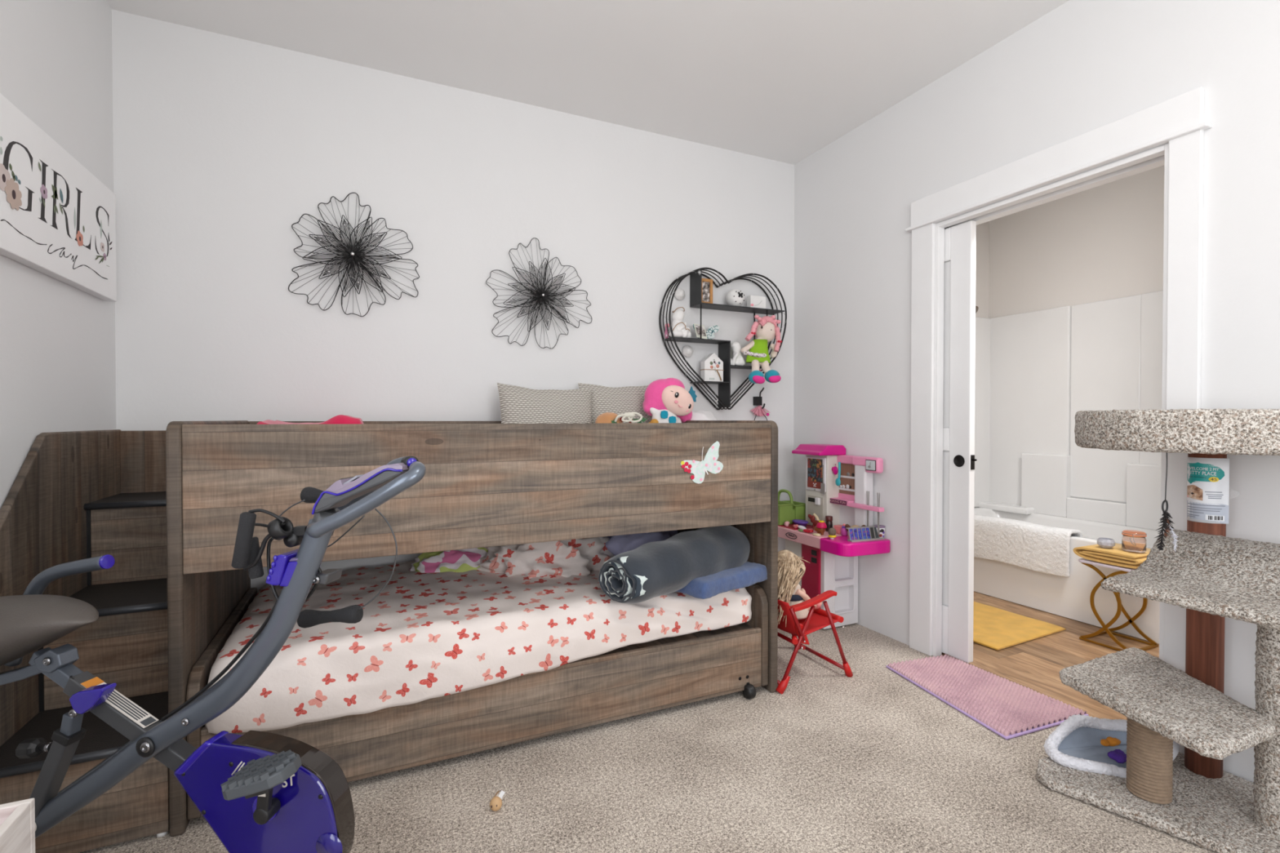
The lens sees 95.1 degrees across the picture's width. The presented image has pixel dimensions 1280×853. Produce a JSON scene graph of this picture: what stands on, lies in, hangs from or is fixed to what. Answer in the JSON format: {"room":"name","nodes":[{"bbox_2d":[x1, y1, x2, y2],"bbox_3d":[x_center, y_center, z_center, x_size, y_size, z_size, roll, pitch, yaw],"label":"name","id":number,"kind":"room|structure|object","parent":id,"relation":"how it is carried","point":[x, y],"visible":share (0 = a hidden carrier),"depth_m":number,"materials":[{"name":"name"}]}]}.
{"room":"bedroom","nodes":[
{"label":"bedroom","id":0,"kind":"room"},
{"bbox_2d":[0,0,115,509],"bbox_3d":[-1.126,-0.239,0.147,0.100,2.735,4.715,0,1,-25],"label":"wall","id":1,"kind":"structure","parent":0,"point":[58,364],"depth_m":1.88,"materials":[{"name":"paint"}]},
{"bbox_2d":[0,93,116,302],"bbox_3d":[-1.817,-0.673,1.809,0.040,0.407,0.902,0,1,-25],"label":"sign","id":2,"kind":"object","parent":1,"relation":"attached to","point":[58,220],"visible":1,"depth_m":1.78,"materials":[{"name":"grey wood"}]},
{"bbox_2d":[12,190,16,199],"bbox_3d":[-1.690,-0.626,1.581,0.001,0.025,0.018,0,1,-25],"label":"flower","id":3,"kind":"object","parent":2,"relation":"on","point":[14,192],"depth_m":1.58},
{"bbox_2d":[111,8,989,592],"bbox_3d":[0.252,-0.280,3.452,5.370,2.735,0.135,0,1,-25],"label":"wall","id":4,"kind":"structure","parent":0,"point":[222,144],"depth_m":2.73,"materials":[{"name":"paint"}]},
{"bbox_2d":[288,192,419,316],"bbox_3d":[-1.270,-0.775,2.621,0.534,0.558,0.090,0,1,-25],"label":"flower","id":5,"kind":"object","parent":4,"relation":"attached to","point":[352,256],"visible":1,"depth_m":2.59,"materials":[{"name":"black metal"}]},
{"bbox_2d":[485,237,591,349],"bbox_3d":[-0.497,-0.681,2.978,0.556,0.563,0.090,0,1,-25],"label":"flower","id":6,"kind":"object","parent":4,"relation":"attached to","point":[542,295],"visible":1,"depth_m":2.95,"materials":[{"name":"black metal"}]},
{"bbox_2d":[674,288,684,300],"bbox_3d":[0.233,-0.755,3.333,0.067,0.068,0.044,0,1,-25],"label":"rosette","id":7,"kind":"object","parent":4,"relation":"attached to","point":[679,294],"visible":0.94,"depth_m":3.33,"materials":[{"name":"white ceramic"}]},
{"bbox_2d":[682,345,693,357],"bbox_3d":[0.280,-0.433,3.359,0.069,0.070,0.044,0,1,-25],"label":"rosette","id":8,"kind":"object","parent":4,"relation":"attached to","point":[687,351],"visible":1,"depth_m":3.35,"materials":[{"name":"white ceramic"}]},
{"bbox_2d":[658,267,786,409],"bbox_3d":[0.495,-0.495,3.409,0.798,0.797,0.128,0,1,-25],"label":"shelf","id":9,"kind":"object","parent":4,"relation":"attached to","point":[724,396],"visible":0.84,"depth_m":3.37,"materials":[{"name":"black metal"}]},
{"bbox_2d":[664,323,669,338],"bbox_3d":[0.152,-0.532,3.257,0.030,0.083,0.024,0,1,-25],"label":"bud vase","id":10,"kind":"object","parent":9,"relation":"on","point":[666,330],"visible":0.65,"depth_m":3.25,"materials":[{"name":"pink glass"}]},
{"bbox_2d":[668,306,691,337],"bbox_3d":[0.220,-0.574,3.253,0.136,0.169,0.087,-1,1,-45],"label":"figurine","id":11,"kind":"object","parent":9,"relation":"on","point":[679,328],"visible":0.91,"depth_m":3.23,"materials":[{"name":"ceramic"}]},
{"bbox_2d":[693,323,707,338],"bbox_3d":[0.344,-0.538,3.317,0.077,0.089,0.025,0,1,-25],"label":"instant photo","id":12,"kind":"object","parent":9,"relation":"on","point":[697,327],"visible":0.82,"depth_m":3.31},
{"bbox_2d":[692,323,719,339],"bbox_3d":[0.375,-0.537,3.349,0.180,0.093,0.040,0,1,-25],"label":"butterfly","id":13,"kind":"object","parent":9,"relation":"on","point":[709,333],"visible":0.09,"depth_m":3.37,"materials":[{"name":"white plastic"}]},
{"bbox_2d":[701,278,712,303],"bbox_3d":[0.375,-0.768,3.339,0.086,0.148,0.017,0,1,-25],"label":"photo frame","id":14,"kind":"object","parent":9,"relation":"on","point":[707,284],"visible":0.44,"depth_m":3.34,"materials":[{"name":"brown wood"}]},
{"bbox_2d":[702,281,709,302],"bbox_3d":[0.373,-0.768,3.342,0.076,0.138,0.006,0,1,-25],"label":"photo","id":15,"kind":"object","parent":14,"relation":"attached to","point":[705,285],"depth_m":3.34},
{"bbox_2d":[700,352,724,381],"bbox_3d":[0.415,-0.338,3.359,0.128,0.164,0.057,0,1,-25],"label":"block","id":16,"kind":"object","parent":9,"relation":"on","point":[712,366],"visible":0.95,"depth_m":3.34,"materials":[{"name":"white wood"}]},
{"bbox_2d":[659,271,786,405],"bbox_3d":[0.499,-0.501,3.412,0.799,0.806,0.134,0,1,-25],"label":"string lights","id":17,"kind":"object","parent":9,"relation":"attached to","point":[689,272],"visible":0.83,"depth_m":3.34,"materials":[{"name":"clear metal"}]},
{"bbox_2d":[725,288,744,306],"bbox_3d":[0.557,-0.750,3.428,0.112,0.108,0.112,0,1,-25],"label":"lantern","id":18,"kind":"object","parent":9,"relation":"on","point":[735,297],"visible":0.86,"depth_m":3.39,"materials":[{"name":"white ceramic"}]},
{"bbox_2d":[730,342,745,365],"bbox_3d":[0.557,-0.423,3.425,0.123,0.144,0.071,0,1,-25],"label":"figurine","id":19,"kind":"object","parent":9,"relation":"on","point":[737,359],"visible":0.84,"depth_m":3.41,"materials":[{"name":"ceramic"}]},
{"bbox_2d":[746,295,765,308],"bbox_3d":[0.692,-0.734,3.480,0.111,0.077,0.042,0,1,-25],"label":"block","id":20,"kind":"object","parent":9,"relation":"on","point":[753,301],"visible":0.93,"depth_m":3.46,"materials":[{"name":"white ceramic"}]},
{"bbox_2d":[741,315,782,383],"bbox_3d":[0.719,-0.452,3.425,0.264,0.412,0.180,0,1,-25],"label":"doll","id":21,"kind":"object","parent":9,"relation":"on","point":[766,328],"visible":1,"depth_m":3.40,"materials":[{"name":"beige fabric"}]},
{"bbox_2d":[751,387,770,420],"bbox_3d":[0.731,-0.135,3.573,0.141,0.209,0.048,0,1,-25],"label":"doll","id":22,"kind":"object","parent":4,"relation":"attached to","point":[757,401],"visible":0.96,"depth_m":3.56,"materials":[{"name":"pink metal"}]},
{"bbox_2d":[106,0,1068,164],"bbox_3d":[0.422,-1.665,0.843,3.510,0.100,4.915,0,1,-25],"label":"ceiling","id":23,"kind":"structure","parent":0,"point":[783,81],"depth_m":2.54,"materials":[{"name":"paint"}]},
{"bbox_2d":[78,591,1217,852],"bbox_3d":[1.305,1.164,1.304,5.470,0.100,4.950,0,1,-25],"label":"floor","id":24,"kind":"structure","parent":0,"point":[870,761],"depth_m":1.82,"materials":[{"name":"carpet"}]},
{"bbox_2d":[0,798,35,852],"bbox_3d":[-1.059,0.862,0.690,0.366,0.520,0.401,0,1,-25],"label":"crate","id":25,"kind":"object","parent":24,"relation":"on","point":[17,819],"visible":1,"depth_m":0.91,"materials":[{"name":"white wood"}]},
{"bbox_2d":[0,429,169,852],"bbox_3d":[-1.663,0.561,1.931,0.405,1.090,1.002,0,1,-25],"label":"stair","id":26,"kind":"structure","parent":24,"relation":"on","point":[75,495],"depth_m":1.78,"materials":[{"name":"brown wood"}]},
{"bbox_2d":[0,456,426,852],"bbox_3d":[-0.965,0.583,1.232,1.199,1.055,0.400,0,1,7],"label":"exercise bike","id":27,"kind":"object","parent":24,"relation":"on","point":[258,792],"visible":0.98,"depth_m":1.17,"materials":[{"name":"grey paint"}]},
{"bbox_2d":[135,737,155,757],"bbox_3d":[-1.006,0.652,1.190,0.040,0.040,0.006,0,1,7],"label":"bolt","id":28,"kind":"object","parent":27,"relation":"in","point":[144,746],"depth_m":1.19,"materials":[{"name":"silver metal"}]},
{"bbox_2d":[165,420,777,836],"bbox_3d":[-0.556,0.538,2.446,2.028,1.125,0.995,0,1,-25],"label":"bed","id":29,"kind":"object","parent":24,"relation":"on","point":[483,484],"visible":0.8,"depth_m":1.90,"materials":[{"name":"brown wood"}]},
{"bbox_2d":[680,440,723,484],"bbox_3d":[0.242,0.139,2.260,0.192,0.163,0.008,0,1,-25],"label":"butterfly","id":30,"kind":"object","parent":29,"relation":"attached to","point":[709,464],"visible":1,"depth_m":2.27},
{"bbox_2d":[690,410,716,420],"bbox_3d":[0.325,0.062,3.166,0.240,0.300,0.275,0,1,-25],"label":"pillow","id":31,"kind":"object","parent":29,"relation":"on","point":[697,415],"visible":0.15,"depth_m":3.12,"materials":[{"name":"fabric"}]},
{"bbox_3d":[-0.558,0.283,2.444,1.930,0.135,0.920,0,1,-25],"label":"mattress","id":32,"kind":"object","parent":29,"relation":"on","visible":0},
{"bbox_2d":[256,414,363,424],"bbox_3d":[-1.251,0.087,2.260,0.420,0.264,0.550,0,1,-25],"label":"fleece blanket","id":33,"kind":"object","parent":32,"relation":"on","point":[340,419],"visible":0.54,"depth_m":2.12,"materials":[{"name":"fabric"}]},
{"bbox_2d":[497,382,592,423],"bbox_3d":[-0.443,0.011,2.837,0.508,0.440,0.207,0,1,-25],"label":"knit cushion","id":34,"kind":"object","parent":32,"relation":"on","point":[518,405],"visible":0.39,"depth_m":2.79,"materials":[{"name":"beige fabric"}]},
{"bbox_2d":[577,382,652,423],"bbox_3d":[-0.069,-0.015,3.099,0.514,0.439,0.177,0,1,-25],"label":"knit cushion","id":35,"kind":"object","parent":32,"relation":"on","point":[619,400],"visible":0.27,"depth_m":3.05,"materials":[{"name":"beige fabric"}]},
{"bbox_2d":[595,412,647,423],"bbox_3d":[-0.094,0.063,2.809,0.240,0.265,0.144,0,1,16],"label":"puppy","id":36,"kind":"object","parent":32,"relation":"on","point":[607,417],"visible":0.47,"depth_m":2.78},
{"bbox_2d":[642,377,697,422],"bbox_3d":[0.150,-0.034,3.022,0.284,0.439,0.166,0,1,-33],"label":"doll","id":37,"kind":"object","parent":32,"relation":"on","point":[667,400],"visible":0.8,"depth_m":2.97,"materials":[{"name":"pink fabric"}]},
{"bbox_2d":[688,386,697,401],"bbox_3d":[0.275,-0.169,3.047,0.047,0.081,0.012,0,1,-25],"label":"flower","id":38,"kind":"object","parent":37,"relation":"on","point":[691,392],"depth_m":3.04,"materials":[{"name":"teal fabric"}]},
{"bbox_2d":[186,583,768,819],"bbox_3d":[-0.540,0.886,2.411,1.951,0.430,0.949,0,1,-25],"label":"bed","id":39,"kind":"object","parent":24,"relation":"on","point":[639,678],"visible":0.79,"depth_m":2.03,"materials":[{"name":"brown wood"}]},
{"bbox_2d":[204,560,751,733],"bbox_3d":[-0.539,0.738,2.403,1.879,0.252,0.942,0,1,-25],"label":"mattress","id":40,"kind":"object","parent":39,"relation":"on","point":[425,636],"visible":0.67,"depth_m":1.95,"materials":[{"name":"fabric"}]},
{"bbox_2d":[409,547,488,573],"bbox_3d":[-0.763,0.562,2.616,0.501,0.149,0.273,0,1,-25],"label":"pillow","id":41,"kind":"object","parent":40,"relation":"on","point":[459,560],"visible":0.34,"depth_m":2.50,"materials":[{"name":"fabric"}]},
{"bbox_2d":[476,536,614,579],"bbox_3d":[-0.402,0.514,2.648,0.692,0.244,0.494,0,1,-25],"label":"pillow","id":42,"kind":"object","parent":40,"relation":"on","point":[577,557],"visible":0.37,"depth_m":2.47,"materials":[{"name":"white fabric"}]},
{"bbox_2d":[604,529,677,555],"bbox_3d":[-0.004,0.503,2.806,0.518,0.254,0.478,0,1,-25],"label":"pillow","id":43,"kind":"object","parent":40,"relation":"on","point":[616,544],"visible":0.11,"depth_m":2.63,"materials":[{"name":"purple fabric"}]},
{"bbox_2d":[599,525,750,604],"bbox_3d":[0.149,0.531,2.327,0.686,0.221,0.271,-1,1,-44],"label":"rolled blanket","id":44,"kind":"object","parent":40,"relation":"on","point":[651,570],"visible":0.95,"depth_m":2.17,"materials":[{"name":"fabric"}]},
{"bbox_2d":[675,561,767,599],"bbox_3d":[0.305,0.610,2.386,0.417,0.075,0.244,-1,1,-42],"label":"folded towel","id":45,"kind":"object","parent":40,"relation":"on","point":[748,574],"visible":0.49,"depth_m":2.27,"materials":[{"name":"blue fabric"}]},
{"bbox_2d":[489,790,505,811],"bbox_3d":[-0.416,1.091,1.709,0.035,0.037,0.066,0,1,3],"label":"toy","id":46,"kind":"object","parent":24,"relation":"on","point":[495,803],"visible":1,"depth_m":1.69,"materials":[{"name":"brown wood"}]},
{"bbox_2d":[776,590,853,694],"bbox_3d":[0.679,0.908,2.651,0.411,0.396,0.379,0,1,-25],"label":"folding chair","id":47,"kind":"object","parent":24,"relation":"on","point":[818,619],"visible":0.52,"depth_m":2.50,"materials":[{"name":"red metal"}]},
{"bbox_2d":[777,549,822,627],"bbox_3d":[0.671,0.717,2.631,0.210,0.330,0.378,1,1,43],"label":"doll","id":48,"kind":"object","parent":47,"relation":"on","point":[789,565],"visible":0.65,"depth_m":2.55,"materials":[{"name":"plastic"}]},
{"bbox_2d":[777,444,890,629],"bbox_3d":[0.998,0.592,3.281,0.306,0.973,0.760,0,1,-25],"label":"toy kitchen","id":49,"kind":"object","parent":24,"relation":"on","point":[833,566],"visible":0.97,"depth_m":3.20,"materials":[{"name":"white plastic"}]},
{"bbox_2d":[777,488,805,524],"bbox_3d":[0.868,0.474,3.509,0.225,0.194,0.177,0,1,-25],"label":"caddy","id":50,"kind":"object","parent":49,"relation":"on","point":[788,510],"visible":0.59,"depth_m":3.44,"materials":[{"name":"green plastic"}]},
{"bbox_2d":[792,519,808,526],"bbox_3d":[0.918,0.556,3.354,0.075,0.036,0.107,0,1,-25],"label":"dish","id":51,"kind":"object","parent":49,"relation":"on","point":[800,522],"visible":0.8,"depth_m":3.33,"materials":[{"name":"purple plastic"}]},
{"bbox_2d":[777,525,848,548],"bbox_3d":[0.958,0.607,3.373,0.302,0.060,0.560,0,1,-25],"label":"countertop","id":52,"kind":"structure","parent":49,"relation":"on","point":[804,538],"depth_m":3.19,"materials":[{"name":"pink plastic"}]},
{"bbox_2d":[808,513,819,529],"bbox_3d":[0.978,0.532,3.286,0.033,0.091,0.077,-1,1,-39],"label":"pony","id":53,"kind":"object","parent":49,"relation":"on","point":[813,521],"visible":0.72,"depth_m":3.28,"materials":[{"name":"red plastic"}]},
{"bbox_2d":[807,494,823,524],"bbox_3d":[0.998,0.484,3.349,0.022,0.170,0.125,0,1,-25],"label":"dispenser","id":54,"kind":"object","parent":49,"relation":"on","point":[815,502],"depth_m":3.34,"materials":[{"name":"white plastic"}]},
{"bbox_2d":[791,444,845,455],"bbox_3d":[1.022,0.132,3.355,0.195,0.055,0.235,0,1,-25],"label":"hood","id":55,"kind":"object","parent":49,"relation":"attached to","point":[802,449],"depth_m":3.27,"materials":[{"name":"plastic"}]},
{"bbox_2d":[813,520,826,534],"bbox_3d":[0.970,0.542,3.146,0.056,0.075,0.070,0,1,-25],"label":"toy turkey","id":56,"kind":"object","parent":49,"relation":"on","point":[820,527],"visible":0.98,"depth_m":3.12,"materials":[{"name":"plastic"}]},
{"bbox_2d":[820,465,825,493],"bbox_3d":[1.023,0.295,3.278,0.005,0.160,0.030,0,1,-25],"label":"spatula","id":57,"kind":"object","parent":49,"relation":"hanging from","point":[822,485],"visible":1,"depth_m":3.27,"materials":[{"name":"grey plastic"}]},
{"bbox_2d":[825,515,832,531],"bbox_3d":[1.044,0.537,3.236,0.039,0.083,0.039,0,1,-25],"label":"jar","id":58,"kind":"object","parent":49,"relation":"on","point":[828,519],"visible":0.84,"depth_m":3.22,"materials":[{"name":"brown plastic"}]},
{"bbox_2d":[827,528,835,539],"bbox_3d":[0.993,0.552,3.025,0.042,0.058,0.042,0,1,-25],"label":"cupcake","id":59,"kind":"object","parent":49,"relation":"on","point":[832,531],"visible":1,"depth_m":3.01,"materials":[{"name":"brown plastic"}]},
{"bbox_2d":[831,463,838,475],"bbox_3d":[1.085,0.239,3.262,0.020,0.061,0.044,0,1,-25],"label":"oven mitt","id":60,"kind":"object","parent":49,"relation":"hanging from","point":[834,469],"visible":1,"depth_m":3.25,"materials":[{"name":"plastic"}]},
{"bbox_2d":[835,462,840,485],"bbox_3d":[1.089,0.261,3.222,0.032,0.132,0.024,0,1,33],"label":"ladle","id":61,"kind":"object","parent":49,"relation":"hanging from","point":[837,482],"visible":1,"depth_m":3.21,"materials":[{"name":"teal plastic"}]},
{"bbox_2d":[833,524,842,533],"bbox_3d":[1.084,0.558,3.180,0.045,0.042,0.045,0,1,-25],"label":"toy box","id":62,"kind":"object","parent":49,"relation":"on","point":[837,527],"visible":0.61,"depth_m":3.16,"materials":[{"name":"plastic"}]},
{"bbox_2d":[840,524,847,536],"bbox_3d":[1.087,0.548,3.118,0.034,0.063,0.034,0,1,-25],"label":"bottle","id":63,"kind":"object","parent":49,"relation":"on","point":[843,531],"visible":0.87,"depth_m":3.11,"materials":[{"name":"plastic"}]},
{"bbox_2d":[838,493,854,500],"bbox_3d":[1.144,0.388,3.252,0.007,0.025,0.160,0,1,-25],"label":"shelf","id":64,"kind":"object","parent":49,"relation":"attached to","point":[851,496],"depth_m":3.24,"materials":[{"name":"pink plastic"}]},
{"bbox_2d":[838,487,854,491],"bbox_3d":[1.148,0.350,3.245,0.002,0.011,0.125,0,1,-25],"label":"shelf","id":65,"kind":"object","parent":49,"relation":"attached to","point":[840,489],"depth_m":3.25,"materials":[{"name":"white plastic"}]},
{"bbox_2d":[840,475,854,479],"bbox_3d":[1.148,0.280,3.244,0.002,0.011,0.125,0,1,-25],"label":"shelf","id":66,"kind":"object","parent":49,"relation":"attached to","point":[842,477],"depth_m":3.24,"materials":[{"name":"white plastic"}]},
{"bbox_2d":[844,524,865,531],"bbox_3d":[1.141,0.547,3.080,0.103,0.066,0.079,0,1,-25],"label":"plush dog","id":67,"kind":"object","parent":49,"relation":"on","point":[846,525],"visible":0.12,"depth_m":3.08},
{"bbox_2d":[830,497,884,512],"bbox_3d":[1.173,0.416,3.153,0.095,0.030,0.385,0,1,-25],"label":"spice shelf","id":68,"kind":"object","parent":49,"relation":"attached to","point":[860,504],"depth_m":3.12,"materials":[{"name":"pink plastic"}]},
{"bbox_2d":[845,525,884,542],"bbox_3d":[1.155,0.549,3.002,0.208,0.064,0.046,0,1,-19],"label":"rack","id":69,"kind":"object","parent":49,"relation":"on","point":[858,534],"visible":0.95,"depth_m":2.99,"materials":[{"name":"grey plastic"}]},
{"bbox_2d":[866,460,875,470],"bbox_3d":[1.193,0.201,3.033,0.004,0.048,0.060,0,1,-25],"label":"clock","id":70,"kind":"object","parent":49,"relation":"on","point":[870,464],"depth_m":3.03,"materials":[{"name":"white plastic"}]},
{"bbox_2d":[874,524,885,537],"bbox_3d":[1.243,0.548,3.038,0.055,0.066,0.055,0,1,-25],"label":"cup","id":71,"kind":"object","parent":49,"relation":"on","point":[882,528],"visible":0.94,"depth_m":3.02,"materials":[{"name":"white plastic"}]},
{"bbox_2d":[885,653,1088,739],"bbox_3d":[1.383,1.088,2.433,0.447,0.023,0.628,0,1,-21],"label":"door mat","id":72,"kind":"object","parent":24,"relation":"on","point":[1009,709],"visible":1,"depth_m":2.35,"materials":[{"name":"pink fabric"}]},
{"bbox_2d":[973,601,1066,650],"bbox_3d":[1.891,1.082,3.239,0.635,0.015,0.565,0,1,-25],"label":"bath rug","id":73,"kind":"object","parent":24,"relation":"on","point":[994,628],"visible":0.59,"depth_m":3.13,"materials":[{"name":"fabric"}]},
{"bbox_2d":[973,290,1163,644],"bbox_3d":[2.681,0.132,3.692,0.760,1.905,1.537,0,1,-25],"label":"bathtub","id":74,"kind":"object","parent":24,"relation":"on","point":[1034,371],"visible":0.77,"depth_m":3.90,"materials":[{"name":"plastic"}]},
{"bbox_2d":[978,501,1034,514],"bbox_3d":[2.709,0.600,4.324,0.135,0.045,0.370,0,1,-25],"label":"corner shelf","id":75,"kind":"object","parent":74,"relation":"attached to","point":[993,507],"depth_m":4.30,"materials":[{"name":"plastic"}]},
{"bbox_2d":[973,514,1083,577],"bbox_3d":[2.317,0.717,3.673,0.160,0.276,0.768,0,1,-25],"label":"bath mat","id":76,"kind":"object","parent":74,"relation":"on","point":[1042,548],"visible":0.73,"depth_m":3.52,"materials":[{"name":"white fabric"}]},
{"bbox_2d":[973,506,1160,644],"bbox_3d":[2.677,0.854,3.692,0.745,0.462,1.525,0,1,-25],"label":"tub","id":77,"kind":"object","parent":74,"relation":"in","point":[1065,597],"depth_m":3.46,"materials":[{"name":"plastic"}]},
{"bbox_2d":[1078,558,1158,651],"bbox_3d":[2.422,0.889,2.963,0.260,0.410,0.250,0,1,-25],"label":"side table","id":78,"kind":"object","parent":24,"relation":"on","point":[1090,563],"visible":0.66,"depth_m":2.94,"materials":[{"name":"gold metal"}]},
{"bbox_2d":[1073,542,1151,568],"bbox_3d":[2.429,0.647,2.963,0.275,0.062,0.285,0,1,-25],"label":"bath towel","id":79,"kind":"object","parent":78,"relation":"on","point":[1116,556],"visible":0.63,"depth_m":2.90,"materials":[{"name":"yellow fabric"}]},
{"bbox_2d":[1097,537,1115,548],"bbox_3d":[2.362,0.591,2.969,0.074,0.044,0.074,0,1,-25],"label":"candle holder","id":80,"kind":"object","parent":79,"relation":"on","point":[1107,543],"visible":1,"depth_m":2.95,"materials":[{"name":"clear glass"}]},
{"bbox_2d":[1121,529,1146,552],"bbox_3d":[2.436,0.564,2.889,0.099,0.098,0.096,0,1,-25],"label":"jar","id":81,"kind":"object","parent":79,"relation":"on","point":[1132,540],"visible":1,"depth_m":2.86,"materials":[{"name":"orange glass"}]},
{"bbox_2d":[1035,408,1279,852],"bbox_3d":[1.603,0.531,1.615,0.633,1.158,0.762,0,1,-25],"label":"cat tree","id":82,"kind":"object","parent":24,"relation":"on","point":[1211,575],"visible":0.98,"depth_m":1.63,"materials":[{"name":"carpet"}]},
{"bbox_2d":[1043,714,1179,777],"bbox_3d":[1.521,1.024,1.874,0.419,0.123,0.191,0,1,7],"label":"pet bed","id":83,"kind":"object","parent":82,"relation":"on","point":[1075,744],"visible":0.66,"depth_m":1.92,"materials":[{"name":"fabric"}]},
{"bbox_2d":[1100,736,1126,764],"bbox_3d":[1.507,1.026,1.862,0.065,0.048,0.096,0,1,18],"label":"toy","id":84,"kind":"object","parent":83,"relation":"in","point":[1117,755],"visible":0.97,"depth_m":1.85,"materials":[{"name":"purple fabric"}]},
{"bbox_2d":[1155,452,1177,551],"bbox_3d":[1.440,0.202,1.602,0.068,0.282,0.033,0,1,-25],"label":"toy","id":85,"kind":"object","parent":82,"relation":"hanging from","point":[1166,525],"visible":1,"depth_m":1.60,"materials":[{"name":"black plastic"}]},
{"bbox_2d":[1058,647,1275,759],"bbox_3d":[1.551,0.785,1.716,0.568,0.046,0.452,0,1,-25],"label":"shelf","id":86,"kind":"object","parent":82,"relation":"attached to","point":[1191,708],"depth_m":1.64,"materials":[{"name":"carpet"}]},
{"bbox_2d":[1186,457,1239,524],"bbox_3d":[1.748,0.195,1.786,0.035,0.198,0.117,-1,1,-44],"label":"product label","id":87,"kind":"object","parent":82,"relation":"attached to","point":[1207,478],"visible":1,"depth_m":1.78,"materials":[{"name":"white paper"}]},
{"bbox_2d":[1186,484,1202,500],"bbox_3d":[1.716,0.204,1.814,0.006,0.047,0.047,0,1,-5],"label":"photo","id":88,"kind":"object","parent":87,"relation":"on","point":[1194,492],"depth_m":1.81,"materials":[{"name":"brown paper"}]},
{"bbox_2d":[1187,507,1219,511],"bbox_3d":[1.728,0.257,1.798,0.018,0.002,0.073,0,1,-33],"label":"print","id":89,"kind":"object","parent":87,"relation":"on","point":[1189,509],"depth_m":1.79},
{"bbox_2d":[1187,506,1222,509],"bbox_3d":[1.730,0.250,1.797,0.020,0.002,0.077,-1,1,-36],"label":"print","id":90,"kind":"object","parent":87,"relation":"on","point":[1188,507],"depth_m":1.79},
{"bbox_2d":[1187,502,1225,506],"bbox_3d":[1.733,0.241,1.794,0.022,0.002,0.083,-1,1,-40],"label":"print","id":91,"kind":"object","parent":87,"relation":"on","point":[1189,504],"depth_m":1.79},
{"bbox_2d":[793,0,1279,782],"bbox_3d":[1.997,-0.258,1.642,0.125,2.735,4.815,0,1,-25],"label":"wall","id":92,"kind":"structure","parent":0,"point":[1081,67],"depth_m":2.36,"materials":[{"name":"paint"}]},
{"bbox_2d":[909,222,935,656],"bbox_3d":[1.367,0.065,2.839,0.020,2.060,0.120,0,1,-25],"label":"trim","id":93,"kind":"structure","parent":92,"relation":"attached to","point":[923,238],"depth_m":2.83,"materials":[{"name":"white wood"}]},
{"bbox_2d":[932,222,951,657],"bbox_3d":[1.467,0.068,2.809,0.144,2.055,0.018,0,1,-25],"label":"trim","id":94,"kind":"structure","parent":92,"relation":"attached to","point":[940,231],"depth_m":2.78,"materials":[{"name":"white wood"}]},
{"bbox_2d":[942,220,977,662],"bbox_3d":[1.350,0.069,3.042,0.042,2.023,0.847,0,1,-25],"label":"door","id":95,"kind":"structure","parent":92,"relation":"in","point":[960,240],"depth_m":2.72,"materials":[{"name":"white wood"}]},
{"bbox_2d":[938,145,1164,227],"bbox_3d":[1.652,-0.945,2.396,0.144,0.018,0.864,0,1,-25],"label":"trim","id":96,"kind":"structure","parent":92,"relation":"attached to","point":[1153,158],"depth_m":2.30,"materials":[{"name":"white wood"}]},
{"bbox_2d":[905,86,1212,231],"bbox_3d":[1.572,-1.032,2.380,0.022,0.125,1.110,0,1,-25],"label":"trim","id":97,"kind":"structure","parent":92,"relation":"attached to","point":[1185,110],"depth_m":2.22,"materials":[{"name":"white wood"}]},
{"bbox_2d":[1159,143,1168,660],"bbox_3d":[1.836,0.078,2.008,0.144,2.055,0.018,0,1,-25],"label":"trim","id":98,"kind":"structure","parent":92,"relation":"attached to","point":[1166,146],"depth_m":1.98,"materials":[{"name":"white wood"}]},
{"bbox_2d":[1163,129,1204,754],"bbox_3d":[1.787,0.076,1.929,0.020,2.060,0.085,0,1,-25],"label":"trim","id":99,"kind":"structure","parent":92,"relation":"attached to","point":[1186,152],"depth_m":1.92,"materials":[{"name":"white wood"}]},
{"bbox_2d":[988,165,1164,318],"bbox_3d":[3.419,-0.268,3.115,0.100,2.720,3.400,0,1,-25],"label":"wall","id":100,"kind":"structure","parent":0,"point":[1104,242],"depth_m":3.94,"materials":[{"name":"paint"}]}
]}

